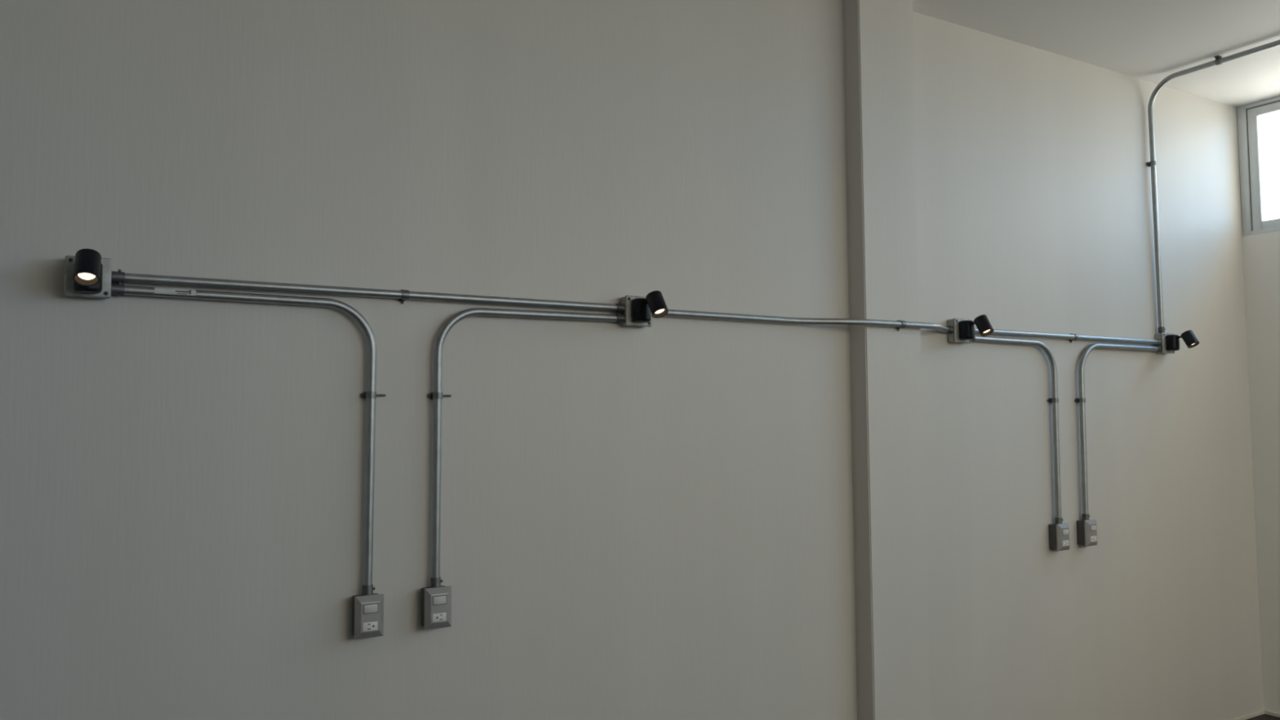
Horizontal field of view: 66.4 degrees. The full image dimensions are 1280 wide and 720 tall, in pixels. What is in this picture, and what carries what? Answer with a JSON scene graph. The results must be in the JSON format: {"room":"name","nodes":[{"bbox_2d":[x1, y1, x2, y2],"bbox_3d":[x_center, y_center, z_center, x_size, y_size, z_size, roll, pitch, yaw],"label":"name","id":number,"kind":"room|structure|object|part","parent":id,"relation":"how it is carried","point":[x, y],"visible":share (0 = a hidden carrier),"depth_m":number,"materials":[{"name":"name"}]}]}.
{"room":"empty loft room","nodes":[
{"label":"empty loft room","id":0,"kind":"room"},
{"bbox_2d":[0,0,1263,719],"bbox_3d":[-0.653,0.119,2.848,8.941,3.338,0.150,2,-4,-31],"label":"wall","id":1,"kind":"structure","parent":0,"point":[655,522],"depth_m":3.04,"materials":[{"name":"paint"}]},
{"bbox_2d":[64,255,111,298],"bbox_3d":[-1.325,-0.197,2.348,0.097,0.097,0.043,2,-4,-31],"label":"junction box","id":2,"kind":"object","parent":1,"relation":"attached to","point":[69,291],"visible":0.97,"depth_m":2.33,"materials":[{"name":"metal"}]},
{"bbox_2d":[73,248,102,293],"bbox_3d":[-1.280,-0.207,2.269,0.062,0.091,0.140,2,-4,-31],"label":"spotlight","id":3,"kind":"object","parent":2,"relation":"attached to","point":[88,267],"visible":1,"depth_m":2.23,"materials":[{"name":"black paint"}]},
{"bbox_3d":[-1.263,-0.198,2.233,0.036,0.028,0.036,2,-4,-31],"label":"bulb","id":4,"kind":"part","parent":3,"relation":"part of","materials":[{"name":"white glass"}]},
{"bbox_2d":[111,281,376,595],"bbox_3d":[-1.001,0.223,2.514,0.649,0.812,0.029,2,-4,-31],"label":"conduit","id":5,"kind":"object","parent":1,"relation":"attached to","point":[118,289],"visible":0.98,"depth_m":2.64,"materials":[{"name":"metal"}]},
{"bbox_2d":[175,289,191,294],"bbox_3d":[-1.141,-0.170,2.443,0.036,0.012,0.004,2,-4,-31],"label":"print","id":6,"kind":"object","parent":5,"relation":"on","point":[177,291],"depth_m":2.44},
{"bbox_2d":[351,592,383,639],"bbox_3d":[-0.734,0.689,2.638,0.077,0.112,0.060,2,-4,-31],"label":"electrical outlet","id":7,"kind":"object","parent":1,"relation":"attached to","point":[367,611],"visible":1,"depth_m":2.62,"materials":[{"name":"silver metal"}]},
{"bbox_2d":[363,603,377,613],"bbox_3d":[-0.720,0.664,2.615,0.040,0.025,0.001,2,-4,-31],"label":"switch","id":8,"kind":"object","parent":7,"relation":"attached to","point":[368,608],"depth_m":2.61,"materials":[{"name":"white plastic"}]},
{"bbox_2d":[363,621,377,631],"bbox_3d":[-0.720,0.711,2.612,0.039,0.022,0.002,2,-4,-31],"label":"socket","id":9,"kind":"object","parent":7,"relation":"attached to","point":[367,625],"depth_m":2.61,"materials":[{"name":"white plastic"}]},
{"bbox_2d":[111,269,625,312],"bbox_3d":[-0.668,-0.185,2.744,1.437,0.035,0.029,2,-4,-31],"label":"conduit","id":10,"kind":"object","parent":1,"relation":"attached to","point":[119,276],"visible":0.99,"depth_m":2.66,"materials":[{"name":"metal"}]},
{"bbox_2d":[360,391,386,398],"bbox_3d":[-0.730,0.097,2.693,0.068,0.019,0.038,2,-4,-31],"label":"clamp","id":11,"kind":"object","parent":1,"relation":"attached to","point":[366,394],"visible":0.99,"depth_m":2.68,"materials":[{"name":"metal"}]},
{"bbox_2d":[398,289,409,303],"bbox_3d":[-0.663,-0.179,2.752,0.019,0.040,0.038,2,-4,-31],"label":"clamp","id":12,"kind":"object","parent":1,"relation":"attached to","point":[406,294],"visible":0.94,"depth_m":2.74,"materials":[{"name":"metal"}]},
{"bbox_2d":[421,585,451,629],"bbox_3d":[-0.570,0.691,2.737,0.077,0.112,0.060,2,-4,-31],"label":"electrical outlet","id":13,"kind":"object","parent":1,"relation":"attached to","point":[436,602],"visible":1,"depth_m":2.71,"materials":[{"name":"silver metal"}]},
{"bbox_2d":[432,595,446,605],"bbox_3d":[-0.556,0.666,2.715,0.040,0.025,0.001,2,-4,-31],"label":"switch","id":14,"kind":"object","parent":13,"relation":"attached to","point":[437,600],"depth_m":2.71,"materials":[{"name":"white plastic"}]},
{"bbox_2d":[432,612,446,622],"bbox_3d":[-0.556,0.713,2.712,0.039,0.022,0.002,2,-4,-31],"label":"socket","id":15,"kind":"object","parent":13,"relation":"attached to","point":[437,616],"depth_m":2.71,"materials":[{"name":"white plastic"}]},
{"bbox_2d":[427,391,451,399],"bbox_3d":[-0.567,0.102,2.791,0.068,0.019,0.038,2,-4,-31],"label":"clamp","id":16,"kind":"object","parent":1,"relation":"attached to","point":[434,395],"visible":1,"depth_m":2.77,"materials":[{"name":"metal"}]},
{"bbox_2d":[430,307,625,587],"bbox_3d":[-0.320,0.243,2.927,0.630,0.807,0.029,2,-4,-31],"label":"conduit","id":17,"kind":"object","parent":1,"relation":"attached to","point":[435,580],"visible":1,"depth_m":2.78,"materials":[{"name":"metal"}]},
{"bbox_2d":[620,295,651,327],"bbox_3d":[-0.013,-0.155,3.142,0.097,0.097,0.043,2,-4,-31],"label":"junction box","id":18,"kind":"object","parent":1,"relation":"attached to","point":[627,300],"visible":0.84,"depth_m":3.11,"materials":[{"name":"metal"}]},
{"bbox_2d":[632,290,668,323],"bbox_3d":[0.034,-0.168,3.066,0.063,0.091,0.140,2,-4,-31],"label":"spotlight","id":19,"kind":"object","parent":18,"relation":"attached to","point":[654,303],"visible":1,"depth_m":3.05,"materials":[{"name":"black paint"}]},
{"bbox_3d":[0.058,-0.159,3.034,0.036,0.028,0.036,2,-4,-31],"label":"bulb","id":20,"kind":"part","parent":19,"relation":"part of","materials":[{"name":"white glass"}]},
{"bbox_2d":[651,309,954,333],"bbox_3d":[0.657,-0.143,3.499,1.418,0.034,0.111,2,-4,-31],"label":"conduit","id":21,"kind":"object","parent":1,"relation":"attached to","point":[672,313],"visible":0.94,"depth_m":3.48,"materials":[{"name":"metal"}]},
{"bbox_2d":[947,318,971,342],"bbox_3d":[1.282,-0.116,3.928,0.097,0.097,0.043,2,-4,-31],"label":"junction box","id":22,"kind":"object","parent":1,"relation":"attached to","point":[953,337],"visible":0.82,"depth_m":3.90,"materials":[{"name":"metal"}]},
{"bbox_2d":[959,314,994,339],"bbox_3d":[1.327,-0.130,3.849,0.059,0.091,0.141,2,-4,-31],"label":"spotlight","id":23,"kind":"object","parent":22,"relation":"attached to","point":[966,327],"visible":1,"depth_m":3.86,"materials":[{"name":"black paint"}]},
{"bbox_2d":[971,335,1062,524],"bbox_3d":[1.565,0.297,4.070,0.555,0.795,0.029,2,-4,-31],"label":"conduit","id":24,"kind":"object","parent":1,"relation":"attached to","point":[1058,519],"visible":0.83,"depth_m":4.18,"materials":[{"name":"metal"}]},
{"bbox_2d":[1047,397,1058,402],"bbox_3d":[1.796,0.174,4.224,0.068,0.019,0.038,2,-4,-31],"label":"clamp","id":25,"kind":"object","parent":1,"relation":"attached to","point":[1056,399],"visible":1,"depth_m":4.21,"materials":[{"name":"metal"}]},
{"bbox_2d":[1048,523,1069,551],"bbox_3d":[1.789,0.753,4.168,0.077,0.112,0.060,2,-4,-31],"label":"electrical outlet","id":26,"kind":"object","parent":1,"relation":"attached to","point":[1059,534],"visible":0.98,"depth_m":4.15,"materials":[{"name":"silver metal"}]},
{"bbox_3d":[1.800,0.751,4.151,0.077,0.112,0.016,2,-4,-31],"label":"plate","id":27,"kind":"part","parent":26,"relation":"part of","materials":[{"name":"silver metal"}]},
{"bbox_2d":[1062,528,1068,535],"bbox_3d":[1.804,0.729,4.146,0.040,0.025,0.001,2,-4,-31],"label":"switch","id":28,"kind":"object","parent":26,"relation":"attached to","point":[1064,531],"depth_m":4.14,"materials":[{"name":"white plastic"}]},
{"bbox_2d":[1062,540,1068,546],"bbox_3d":[1.804,0.775,4.142,0.039,0.022,0.002,2,-4,-31],"label":"socket","id":29,"kind":"object","parent":26,"relation":"attached to","point":[1065,543],"depth_m":4.14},
{"bbox_2d":[974,328,1162,345],"bbox_3d":[1.894,-0.103,4.297,1.333,0.037,0.029,2,-4,-31],"label":"conduit","id":30,"kind":"object","parent":1,"relation":"attached to","point":[1002,332],"visible":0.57,"depth_m":4.28,"materials":[{"name":"metal"}]},
{"bbox_2d":[1068,333,1078,342],"bbox_3d":[1.911,-0.097,4.312,0.019,0.040,0.038,2,-4,-31],"label":"clamp","id":31,"kind":"object","parent":1,"relation":"attached to","point":[1076,335],"visible":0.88,"depth_m":4.30,"materials":[{"name":"metal"}]},
{"bbox_2d":[1074,398,1085,402],"bbox_3d":[1.957,0.178,4.321,0.068,0.019,0.038,2,-4,-31],"label":"clamp","id":32,"kind":"object","parent":1,"relation":"attached to","point":[1077,400],"visible":1,"depth_m":4.30,"materials":[{"name":"metal"}]},
{"bbox_2d":[1076,519,1097,546],"bbox_3d":[1.953,0.753,4.268,0.077,0.112,0.060,2,-4,-31],"label":"electrical outlet","id":33,"kind":"object","parent":1,"relation":"attached to","point":[1086,530],"visible":0.99,"depth_m":4.25,"materials":[{"name":"silver metal"}]},
{"bbox_3d":[1.964,0.751,4.251,0.077,0.112,0.016,2,-4,-31],"label":"plate","id":34,"kind":"part","parent":33,"relation":"part of","materials":[{"name":"silver metal"}]},
{"bbox_2d":[1090,524,1096,531],"bbox_3d":[1.968,0.729,4.245,0.040,0.025,0.001,2,-4,-31],"label":"switch","id":35,"kind":"object","parent":33,"relation":"attached to","point":[1093,527],"depth_m":4.24,"materials":[{"name":"white plastic"}]},
{"bbox_2d":[1090,535,1096,541],"bbox_3d":[1.968,0.775,4.242,0.039,0.022,0.002,2,-4,-31],"label":"socket","id":36,"kind":"object","parent":33,"relation":"attached to","point":[1093,538],"depth_m":4.24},
{"bbox_2d":[1078,342,1162,520],"bbox_3d":[2.200,0.315,4.455,0.625,0.788,0.029,2,-4,-31],"label":"conduit","id":37,"kind":"object","parent":1,"relation":"attached to","point":[1085,515],"visible":1,"depth_m":4.30,"materials":[{"name":"metal"}]},
{"bbox_2d":[1146,160,1156,166],"bbox_3d":[2.475,-0.944,4.712,0.068,0.019,0.038,2,-4,-31],"label":"clamp","id":38,"kind":"object","parent":1,"relation":"attached to","point":[1152,162],"visible":0.88,"depth_m":4.69,"materials":[{"name":"metal"}]},
{"bbox_2d":[1155,333,1174,353],"bbox_3d":[2.504,-0.079,4.668,0.097,0.097,0.043,2,-4,-31],"label":"junction box","id":39,"kind":"object","parent":1,"relation":"attached to","point":[1162,336],"visible":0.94,"depth_m":4.64,"materials":[{"name":"metal"}]},
{"bbox_2d":[1165,329,1199,351],"bbox_3d":[2.550,-0.092,4.590,0.059,0.091,0.141,2,-4,-31],"label":"spotlight","id":40,"kind":"object","parent":39,"relation":"attached to","point":[1172,341],"visible":1,"depth_m":4.60,"materials":[{"name":"black paint"}]},
{"bbox_2d":[1147,40,1279,333],"bbox_3d":[3.322,-0.835,3.243,0.048,1.220,3.392,2,-4,-30],"label":"conduit","id":41,"kind":"object","parent":1,"relation":"attached to","point":[1162,329],"visible":1,"depth_m":4.67,"materials":[{"name":"metal"}]},
{"bbox_2d":[1231,709,1264,719],"bbox_3d":[2.108,1.754,4.325,2.494,0.018,0.009,2,-4,-31],"label":"baseboard","id":42,"kind":"structure","parent":1,"relation":"attached to","point":[1261,712],"depth_m":4.89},
{"bbox_2d":[842,0,930,719],"bbox_3d":[0.928,0.159,3.669,0.287,3.138,0.085,2,-4,-31],"label":"pillar","id":43,"kind":"structure","parent":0,"point":[890,557],"depth_m":3.63,"materials":[{"name":"paint"}]},
{"bbox_2d":[895,320,906,331],"bbox_3d":[0.972,-0.129,3.643,0.019,0.040,0.038,2,-4,-31],"label":"clamp","id":44,"kind":"object","parent":43,"relation":"attached to","point":[904,322],"visible":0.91,"depth_m":3.63,"materials":[{"name":"metal"}]},
{"bbox_2d":[911,0,1279,107],"bbox_3d":[0.813,-1.660,0.518,8.941,0.100,5.550,2,-4,-31],"label":"ceiling","id":45,"kind":"structure","parent":0,"point":[1152,41],"depth_m":4.16,"materials":[{"name":"paint"}]},
{"bbox_2d":[1214,55,1222,65],"bbox_3d":[2.637,-1.358,4.448,0.068,0.038,0.019,2,-4,-31],"label":"clamp","id":46,"kind":"object","parent":45,"relation":"attached to","point":[1217,58],"visible":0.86,"depth_m":4.43,"materials":[{"name":"metal"}]},
{"bbox_2d":[1241,231,1279,713],"bbox_3d":[4.585,0.076,2.783,0.055,3.138,5.400,2,-4,-31],"label":"wall","id":47,"kind":"structure","parent":0,"point":[1260,252],"depth_m":5.00,"materials":[{"name":"paint"}]},
{"bbox_2d":[1236,96,1279,236],"bbox_3d":[4.548,-1.142,2.900,0.050,0.692,5.298,2,-4,-31],"label":"window","id":48,"kind":"structure","parent":47,"relation":"in","point":[1252,220],"depth_m":5.10,"materials":[{"name":"metal"}]},
{"bbox_3d":[3.462,-1.020,4.669,0.019,0.642,1.040,2,-4,-31],"label":"sash","id":49,"kind":"part","parent":48,"relation":"part of","materials":[{"name":"metal"}]},
{"bbox_2d":[1264,710,1279,717],"bbox_3d":[4.571,1.632,2.665,0.009,0.018,5.391,2,-4,-31],"label":"baseboard","id":50,"kind":"structure","parent":47,"relation":"attached to","point":[1266,712],"depth_m":4.93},
{"bbox_2d":[1245,713,1279,719],"bbox_3d":[0.878,1.573,0.341,9.036,0.100,5.550,2,-4,-31],"label":"floor","id":51,"kind":"structure","parent":0,"point":[1263,717],"depth_m":4.89,"materials":[{"name":"tile"}]}
]}

